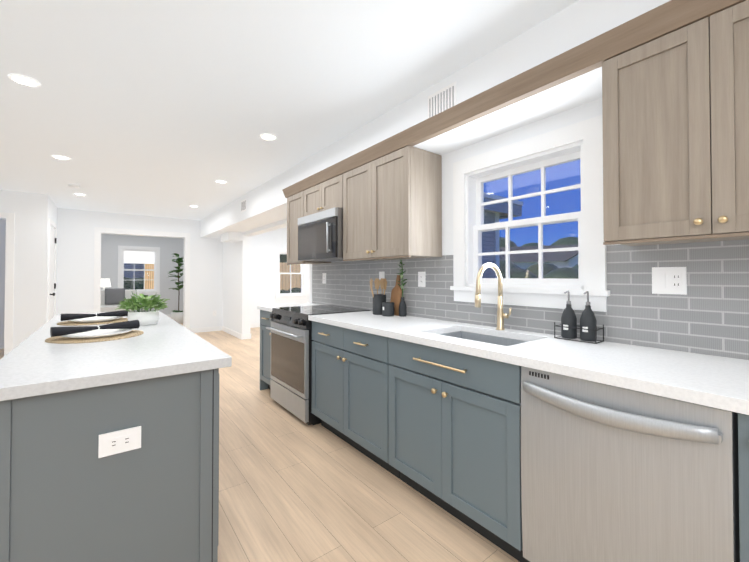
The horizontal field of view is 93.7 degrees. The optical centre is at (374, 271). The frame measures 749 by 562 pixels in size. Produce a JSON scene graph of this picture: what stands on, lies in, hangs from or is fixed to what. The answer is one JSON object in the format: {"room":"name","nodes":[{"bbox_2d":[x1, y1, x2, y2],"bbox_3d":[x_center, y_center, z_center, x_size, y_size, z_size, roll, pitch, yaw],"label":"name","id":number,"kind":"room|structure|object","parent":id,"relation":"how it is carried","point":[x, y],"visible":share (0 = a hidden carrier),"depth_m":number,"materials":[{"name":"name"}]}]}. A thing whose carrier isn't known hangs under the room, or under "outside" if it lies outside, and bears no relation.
{"room":"kitchen","nodes":[
{"label":"kitchen","id":0,"kind":"room"},
{"bbox_2d":[0,219,5,348],"bbox_3d":[-6.550,0.085,5.924,1.500,2.460,0.150,1,-1,-38],"label":"wall","id":1,"kind":"structure","parent":0,"point":[2,221],"depth_m":5.99,"materials":[{"name":"white paint"}]},
{"bbox_2d":[0,190,48,348],"bbox_3d":[-5.965,0.067,4.546,2.550,2.460,0.150,1,-1,-38],"label":"wall","id":2,"kind":"structure","parent":0,"point":[31,232],"depth_m":5.15,"materials":[{"name":"white paint"}]},
{"bbox_2d":[0,212,14,355],"bbox_3d":[-5.601,0.229,4.718,1.060,2.140,0.018,1,-1,-38],"label":"door frame","id":3,"kind":"structure","parent":2,"relation":"attached to","point":[9,285],"depth_m":5.01,"materials":[{"name":"white paint"}]},
{"bbox_2d":[49,197,56,274],"bbox_3d":[-5.455,0.084,5.852,0.150,2.460,1.300,1,-1,-38],"label":"wall","id":4,"kind":"structure","parent":0,"point":[52,212],"depth_m":5.96,"materials":[{"name":"white paint"}]},
{"bbox_2d":[47,218,56,321],"bbox_3d":[-5.247,0.253,5.731,0.115,2.120,0.940,1,-1,-38],"label":"closet door frame","id":5,"kind":"object","parent":4,"relation":"attached to","point":[52,238],"visible":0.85,"depth_m":5.76,"materials":[{"name":"white paint"}]},
{"bbox_2d":[101,279,110,289],"bbox_3d":[-7.118,0.775,9.167,0.480,1.170,0.480,1,-1,-38],"label":"table lamp","id":6,"kind":"object","parent":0,"point":[105,283],"visible":0.29,"depth_m":9.12,"materials":[{"name":"white fabric"}]},
{"bbox_2d":[101,234,183,313],"bbox_3d":[-7.153,0.138,9.748,5.500,2.460,0.150,1,-1,-38],"label":"wall","id":7,"kind":"structure","parent":0,"point":[111,243],"depth_m":10.33,"materials":[{"name":"white paint"}]},
{"bbox_2d":[118,246,159,294],"bbox_3d":[-6.733,-0.016,10.052,1.025,1.385,0.183,1,-1,-38],"label":"living room window","id":8,"kind":"structure","parent":7,"relation":"in","point":[144,256],"depth_m":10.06,"materials":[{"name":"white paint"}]},
{"bbox_2d":[56,208,308,328],"bbox_3d":[-3.207,0.118,8.302,6.700,2.460,0.150,1,-1,-38],"label":"wall","id":9,"kind":"structure","parent":0,"point":[75,266],"depth_m":7.61,"materials":[{"name":"white paint"}]},
{"bbox_2d":[94,227,189,329],"bbox_3d":[-4.685,0.252,7.167,1.625,2.160,0.188,1,-1,-38],"label":"door frame","id":10,"kind":"structure","parent":9,"relation":"attached to","point":[98,231],"depth_m":7.12,"materials":[{"name":"white paint"}]},
{"bbox_2d":[190,326,221,332],"bbox_3d":[-3.736,1.291,7.776,0.640,0.100,0.014,1,-1,-38],"label":"baseboard","id":11,"kind":"structure","parent":9,"relation":"attached to","point":[218,328],"depth_m":7.78,"materials":[{"name":"white paint"}]},
{"bbox_2d":[250,323,259,327],"bbox_3d":[-1.975,1.309,9.128,3.420,0.100,0.014,1,-1,-38],"label":"baseboard","id":12,"kind":"structure","parent":9,"relation":"attached to","point":[253,325],"depth_m":8.43,"materials":[{"name":"white paint"}]},
{"bbox_2d":[275,249,307,299],"bbox_3d":[-2.166,0.081,9.081,0.870,1.285,0.183,1,-1,-38],"label":"room window","id":13,"kind":"structure","parent":9,"relation":"in","point":[290,295],"depth_m":9.02,"materials":[{"name":"white paint"}]},
{"bbox_2d":[222,236,250,333],"bbox_3d":[-2.958,0.107,7.485,0.160,2.460,1.450,1,-1,-38],"label":"wall","id":14,"kind":"structure","parent":0,"point":[236,314],"depth_m":7.11,"materials":[{"name":"white paint"}]},
{"bbox_2d":[222,326,242,339],"bbox_3d":[-3.022,1.286,7.410,0.014,0.100,1.464,1,-1,-38],"label":"baseboard","id":15,"kind":"structure","parent":14,"relation":"attached to","point":[226,330],"depth_m":7.31,"materials":[{"name":"white paint"}]},
{"bbox_2d":[243,333,250,338],"bbox_3d":[-2.872,1.287,7.500,0.014,0.100,1.424,1,-1,-38],"label":"baseboard","id":16,"kind":"structure","parent":14,"relation":"attached to","point":[248,336],"depth_m":6.90,"materials":[{"name":"white paint"}]},
{"bbox_2d":[0,323,518,561],"bbox_3d":[-2.684,1.323,3.580,11.600,0.080,15.650,1,-1,-38],"label":"floor","id":17,"kind":"structure","parent":0,"point":[293,488],"depth_m":1.95,"materials":[{"name":"brown wood"}]},
{"bbox_2d":[0,368,218,561],"bbox_3d":[-1.599,0.828,2.176,0.693,0.873,2.441,1,-1,-38],"label":"kitchen island","id":18,"kind":"object","parent":17,"relation":"on","point":[67,494],"visible":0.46,"depth_m":1.20,"materials":[{"name":"grey wood"}]},
{"bbox_2d":[0,309,231,400],"bbox_3d":[-1.616,0.369,2.169,0.720,0.038,2.510,1,-1,-38],"label":"island countertop","id":19,"kind":"structure","parent":18,"relation":"on","point":[34,364],"depth_m":1.35,"materials":[{"name":"white stone"}]},
{"bbox_2d":[57,310,127,325],"bbox_3d":[-1.964,0.319,2.476,0.410,0.070,0.410,1,-1,-38],"label":"place setting","id":20,"kind":"object","parent":19,"relation":"on","point":[95,319],"visible":1,"depth_m":2.43,"materials":[{"name":"white ceramic"}]},
{"bbox_2d":[45,320,143,343],"bbox_3d":[-1.474,0.310,1.870,0.410,0.070,0.410,1,-1,-38],"label":"place setting","id":21,"kind":"object","parent":19,"relation":"on","point":[89,334],"visible":1,"depth_m":1.81,"materials":[{"name":"white ceramic"}]},
{"bbox_2d":[115,289,169,325],"bbox_3d":[-1.531,0.234,2.327,0.312,0.235,0.304,1,-1,-38],"label":"potted plant","id":22,"kind":"object","parent":19,"relation":"on","point":[145,316],"visible":0.98,"depth_m":2.27,"materials":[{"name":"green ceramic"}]},
{"bbox_2d":[98,426,140,457],"bbox_3d":[-0.867,0.581,1.198,0.118,0.075,0.008,1,-1,-38],"label":"outlet","id":23,"kind":"object","parent":18,"relation":"attached to","point":[119,441],"visible":1,"depth_m":1.20,"materials":[{"name":"white plastic"}]},
{"bbox_2d":[100,290,134,311],"bbox_3d":[-6.365,0.911,8.546,0.900,0.880,0.900,1,-1,-38],"label":"chair","id":24,"kind":"object","parent":17,"relation":"on","point":[110,308],"visible":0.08,"depth_m":8.60,"materials":[{"name":"white fabric"}]},
{"bbox_2d":[105,288,124,304],"bbox_3d":[-6.388,0.618,8.645,0.400,0.387,0.160,1,-1,-38],"label":"pillow","id":25,"kind":"object","parent":24,"relation":"on","point":[115,296],"visible":0.92,"depth_m":8.60,"materials":[{"name":"grey fabric"}]},
{"bbox_2d":[168,253,183,323],"bbox_3d":[-5.169,0.448,9.246,0.531,1.826,0.566,1,-1,-38],"label":"fiddle-leaf fig","id":26,"kind":"object","parent":17,"relation":"on","point":[176,316],"visible":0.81,"depth_m":9.16,"materials":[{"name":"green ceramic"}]},
{"bbox_2d":[260,310,271,389],"bbox_3d":[-0.893,0.849,3.831,0.656,0.875,0.411,1,-1,-38],"label":"base cabinet","id":27,"kind":"object","parent":17,"relation":"on","point":[265,350],"visible":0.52,"depth_m":3.71,"materials":[{"name":"blue"}]},
{"bbox_2d":[257,303,321,311],"bbox_3d":[-0.890,0.392,3.839,0.636,0.038,0.435,1,-1,-38],"label":"countertop","id":28,"kind":"structure","parent":27,"relation":"on","point":[266,307],"depth_m":3.83,"materials":[{"name":"white stone"}]},
{"bbox_2d":[266,305,369,424],"bbox_3d":[-0.557,0.819,3.329,0.715,0.923,0.766,1,-1,-38],"label":"range","id":29,"kind":"object","parent":17,"relation":"on","point":[290,328],"visible":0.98,"depth_m":3.07,"materials":[{"name":"silver metal"}]},
{"bbox_2d":[311,321,399,478],"bbox_3d":[0.012,0.833,2.652,0.656,0.875,0.973,1,-1,-38],"label":"base cabinet","id":30,"kind":"object","parent":17,"relation":"on","point":[350,388],"visible":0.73,"depth_m":2.39,"materials":[{"name":"blue"}]},
{"bbox_2d":[308,311,748,414],"bbox_3d":[0.736,0.363,1.721,0.636,0.038,3.365,1,-1,-38],"label":"countertop","id":31,"kind":"structure","parent":30,"relation":"on","point":[720,382],"depth_m":1.38,"materials":[{"name":"white stone"}]},
{"bbox_2d":[369,278,386,314],"bbox_3d":[0.039,0.210,2.959,0.172,0.300,0.150,1,-1,-38],"label":"utensil crock","id":32,"kind":"object","parent":31,"relation":"on","point":[379,300],"visible":0.85,"depth_m":2.91,"materials":[{"name":"grey ceramic"}]},
{"bbox_2d":[382,302,393,316],"bbox_3d":[0.110,0.304,2.827,0.100,0.108,0.098,1,-1,-38],"label":"canister","id":33,"kind":"object","parent":31,"relation":"on","point":[387,309],"visible":1,"depth_m":2.79,"materials":[{"name":"grey ceramic"}]},
{"bbox_2d":[390,275,401,315],"bbox_3d":[0.181,0.195,2.902,0.067,0.330,0.120,1,-1,-38],"label":"cutting board","id":34,"kind":"object","parent":31,"relation":"on","point":[396,294],"visible":0.65,"depth_m":2.89,"materials":[{"name":"brown wood"}]},
{"bbox_2d":[395,260,408,316],"bbox_3d":[0.216,0.133,2.818,0.121,0.451,0.122,1,-1,-38],"label":"vase","id":35,"kind":"object","parent":31,"relation":"on","point":[402,309],"visible":0.96,"depth_m":2.79,"materials":[{"name":"grey ceramic"}]},
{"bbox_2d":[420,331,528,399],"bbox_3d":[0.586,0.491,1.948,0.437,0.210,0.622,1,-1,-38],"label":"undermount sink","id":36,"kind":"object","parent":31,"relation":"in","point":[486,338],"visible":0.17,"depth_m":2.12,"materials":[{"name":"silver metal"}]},
{"bbox_2d":[475,263,511,329],"bbox_3d":[0.685,0.148,2.012,0.260,0.398,0.105,1,-1,-38],"label":"faucet","id":37,"kind":"object","parent":31,"relation":"on","point":[501,315],"visible":1,"depth_m":2.07,"materials":[{"name":"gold metal"}]},
{"bbox_2d":[554,290,603,343],"bbox_3d":[1.018,0.219,1.754,0.095,0.246,0.195,1,-1,-38],"label":"caddy","id":38,"kind":"object","parent":31,"relation":"on","point":[587,326],"visible":0.98,"depth_m":1.72,"materials":[{"name":"grey ceramic"}]},
{"bbox_2d":[388,338,529,561],"bbox_3d":[0.566,0.823,1.930,0.656,0.875,0.837,1,-1,-38],"label":"base cabinet","id":39,"kind":"object","parent":17,"relation":"on","point":[454,450],"visible":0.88,"depth_m":1.67,"materials":[{"name":"blue"}]},
{"bbox_2d":[521,366,739,561],"bbox_3d":[0.998,0.819,1.346,0.667,0.868,0.602,1,-1,-38],"label":"dishwasher","id":40,"kind":"object","parent":17,"relation":"on","point":[609,473],"visible":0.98,"depth_m":1.13,"materials":[{"name":"silver metal"}]},
{"bbox_2d":[738,413,748,561],"bbox_3d":[1.480,0.807,0.746,0.648,0.875,0.921,1,-1,-38],"label":"base cabinet","id":41,"kind":"object","parent":17,"relation":"on","point":[743,446],"visible":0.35,"depth_m":0.93,"materials":[{"name":"blue"}]},
{"bbox_2d":[0,0,578,227],"bbox_3d":[-2.684,-1.226,3.615,11.600,0.100,15.650,1,-1,-38],"label":"ceiling","id":42,"kind":"structure","parent":0,"point":[168,108],"depth_m":2.21,"materials":[{"name":"white paint"}]},
{"bbox_2d":[8,74,40,86],"bbox_3d":[-2.189,-1.192,2.198,0.150,0.006,0.150,1,-1,-38],"label":"recessed light","id":43,"kind":"object","parent":42,"relation":"in","point":[24,80],"visible":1,"depth_m":2.19,"materials":[{"name":"white"}]},
{"bbox_2d":[51,155,70,159],"bbox_3d":[-3.229,-1.173,3.619,0.150,0.006,0.150,1,-1,-38],"label":"recessed light","id":44,"kind":"object","parent":42,"relation":"in","point":[61,157],"visible":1,"depth_m":3.62,"materials":[{"name":"white"}]},
{"bbox_2d":[68,184,79,188],"bbox_3d":[-4.052,-1.144,4.739,0.120,0.032,0.118,1,-1,-38],"label":"smoke detector","id":45,"kind":"object","parent":42,"relation":"attached to","point":[73,186],"visible":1,"depth_m":4.70,"materials":[{"name":"white plastic"}]},
{"bbox_2d":[215,180,226,182],"bbox_3d":[-1.988,-1.160,4.546,0.150,0.006,0.150,1,-1,-38],"label":"recessed light","id":46,"kind":"object","parent":42,"relation":"in","point":[220,181],"visible":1,"depth_m":4.53,"materials":[{"name":"white"}]},
{"bbox_2d":[260,133,276,140],"bbox_3d":[-0.931,-1.180,3.088,0.150,0.006,0.150,1,-1,-38],"label":"recessed light","id":47,"kind":"object","parent":42,"relation":"in","point":[267,136],"visible":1,"depth_m":3.07,"materials":[{"name":"white"}]},
{"bbox_2d":[309,264,311,302],"bbox_3d":[-0.759,0.230,4.197,0.012,2.124,0.060,1,-1,-38],"label":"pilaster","id":48,"kind":"object","parent":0,"point":[310,283],"visible":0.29,"depth_m":4.20,"materials":[{"name":"white paint"}]},
{"bbox_2d":[200,0,670,242],"bbox_3d":[-0.084,-0.915,3.369,0.630,0.530,11.500,1,-1,-38],"label":"soffit","id":49,"kind":"structure","parent":0,"point":[577,23],"depth_m":2.02,"materials":[{"name":"white paint"}]},
{"bbox_2d":[241,199,245,211],"bbox_3d":[-1.981,-0.993,5.318,0.007,0.170,0.230,1,-1,-38],"label":"air vent","id":50,"kind":"object","parent":49,"relation":"attached to","point":[243,205],"visible":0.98,"depth_m":5.31,"materials":[{"name":"white plastic"}]},
{"bbox_2d":[428,81,455,117],"bbox_3d":[0.418,-1.051,2.193,0.007,0.170,0.230,1,-1,-38],"label":"air vent","id":51,"kind":"object","parent":49,"relation":"attached to","point":[441,100],"visible":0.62,"depth_m":2.18,"materials":[{"name":"white plastic"}]},
{"bbox_2d":[282,0,745,197],"bbox_3d":[0.370,-0.901,2.189,0.084,0.086,4.525,1,-1,-38],"label":"crown molding","id":52,"kind":"structure","parent":49,"relation":"attached to","point":[666,18],"depth_m":1.62,"materials":[{"name":"brown wood"}]},
{"bbox_2d":[336,98,620,294],"bbox_3d":[1.376,0.026,1.552,0.150,2.460,6.860,1,-1,-38],"label":"wall","id":53,"kind":"structure","parent":0,"point":[586,111],"depth_m":2.24,"materials":[{"name":"white paint"}]},
{"bbox_2d":[287,191,330,264],"bbox_3d":[-0.741,-0.454,3.882,0.360,0.757,0.420,1,-1,-38],"label":"upper cabinet","id":54,"kind":"object","parent":53,"relation":"attached to","point":[295,207],"visible":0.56,"depth_m":3.82,"materials":[{"name":"beige wood"}]},
{"bbox_2d":[304,174,342,215],"bbox_3d":[-0.384,-0.693,3.420,0.360,0.292,0.746,1,-1,-38],"label":"upper cabinet","id":55,"kind":"object","parent":53,"relation":"attached to","point":[325,195],"visible":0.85,"depth_m":3.29,"materials":[{"name":"beige wood"}]},
{"bbox_2d":[298,207,342,261],"bbox_3d":[-0.412,-0.326,3.393,0.427,0.434,0.740,1,-1,-38],"label":"over-the-range microwave","id":56,"kind":"object","parent":55,"relation":"attached to","point":[320,236],"visible":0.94,"depth_m":3.20,"materials":[{"name":"silver metal"}]},
{"bbox_2d":[343,146,441,260],"bbox_3d":[0.098,-0.469,2.789,0.360,0.757,0.828,1,-1,-38],"label":"upper cabinet","id":57,"kind":"object","parent":53,"relation":"attached to","point":[392,205],"visible":1,"depth_m":2.54,"materials":[{"name":"beige wood"}]},
{"bbox_2d":[450,115,609,311],"bbox_3d":[0.898,-0.281,2.135,0.186,0.970,0.970,1,-1,-38],"label":"kitchen window","id":58,"kind":"structure","parent":53,"relation":"in","point":[582,141],"depth_m":2.05,"materials":[{"name":"white paint"}]},
{"bbox_2d":[312,239,748,359],"bbox_3d":[1.331,0.112,1.479,0.008,0.485,6.800,1,-1,-38],"label":"tile backsplash","id":59,"kind":"structure","parent":53,"relation":"attached to","point":[708,314],"depth_m":1.63,"materials":[{"name":"grey tile"}]},
{"bbox_2d":[322,273,325,283],"bbox_3d":[-0.563,0.078,3.934,0.008,0.118,0.075,1,-1,-38],"label":"outlet","id":60,"kind":"object","parent":59,"relation":"attached to","point":[324,279],"visible":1,"depth_m":3.93,"materials":[{"name":"white plastic"}]},
{"bbox_2d":[379,272,384,278],"bbox_3d":[0.065,0.037,3.117,0.008,0.070,0.070,1,-1,-38],"label":"light switch","id":61,"kind":"object","parent":59,"relation":"attached to","point":[381,274],"visible":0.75,"depth_m":3.11,"materials":[{"name":"white plastic"}]},
{"bbox_2d":[418,272,425,286],"bbox_3d":[0.366,0.062,2.724,0.008,0.118,0.075,1,-1,-38],"label":"outlet","id":62,"kind":"object","parent":59,"relation":"attached to","point":[421,279],"visible":1,"depth_m":2.72,"materials":[{"name":"white plastic"}]},
{"bbox_2d":[652,267,686,294],"bbox_3d":[1.282,0.040,1.530,0.009,0.118,0.118,1,-1,-38],"label":"outlet","id":63,"kind":"object","parent":59,"relation":"attached to","point":[669,280],"visible":1,"depth_m":1.53,"materials":[{"name":"white plastic"}]},
{"bbox_2d":[602,0,748,245],"bbox_3d":[1.256,-0.490,1.280,0.360,0.757,0.653,1,-1,-38],"label":"upper cabinet","id":64,"kind":"object","parent":53,"relation":"attached to","point":[675,112],"visible":1,"depth_m":1.26,"materials":[{"name":"beige wood"}]},
{"label":"outside","id":65,"kind":"structure","parent":0,"visible":0},
{"bbox_3d":[11.801,2.009,42.019,94.000,0.200,68.000,1,-1,-38],"label":"ground","id":66,"kind":"structure","parent":65,"visible":0},
{"bbox_2d":[145,262,300,289],"bbox_3d":[-4.401,0.582,12.643,6.500,1.850,0.100,1,-1,-38],"label":"fence","id":67,"kind":"object","parent":66,"relation":"on","point":[285,269],"depth_m":13.36,"materials":[{"name":"brown wood"}]},
{"bbox_2d":[280,254,300,292],"bbox_3d":[-4.090,-1.077,15.402,10.853,5.683,6.602,1,-1,-38],"label":"tree","id":68,"kind":"object","parent":66,"relation":"on","point":[294,290],"depth_m":12.71,"materials":[{"name":"green plant"}]},
{"bbox_2d":[482,192,522,277],"bbox_3d":[-0.493,-0.363,7.492,4.090,3.600,5.450,1,-1,-38],"label":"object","id":69,"kind":"object","parent":66,"relation":"on","point":[496,217],"depth_m":6.46,"materials":[{"name":"blue"}]},
{"bbox_2d":[499,237,577,246],"bbox_3d":[30.491,-1.938,49.072,62.209,9.237,10.911,0,-1,28],"label":"tree","id":70,"kind":"object","parent":66,"relation":"on","point":[568,240],"depth_m":48.54,"materials":[{"name":"green plant"}]},
{"bbox_2d":[499,244,577,268],"bbox_3d":[16.628,-0.517,40.119,20.500,4.800,12.300,0,-1,28],"label":"neighbouring house","id":71,"kind":"structure","parent":66,"relation":"on","point":[546,256],"depth_m":36.90,"materials":[{"name":"white"}]},
{"bbox_2d":[500,260,577,278],"bbox_3d":[12.383,0.766,10.189,25.796,3.139,3.688,0,-1,29],"label":"hedge","id":72,"kind":"object","parent":66,"relation":"on","point":[531,273],"depth_m":12.69,"materials":[{"name":"green plant"}]}
]}

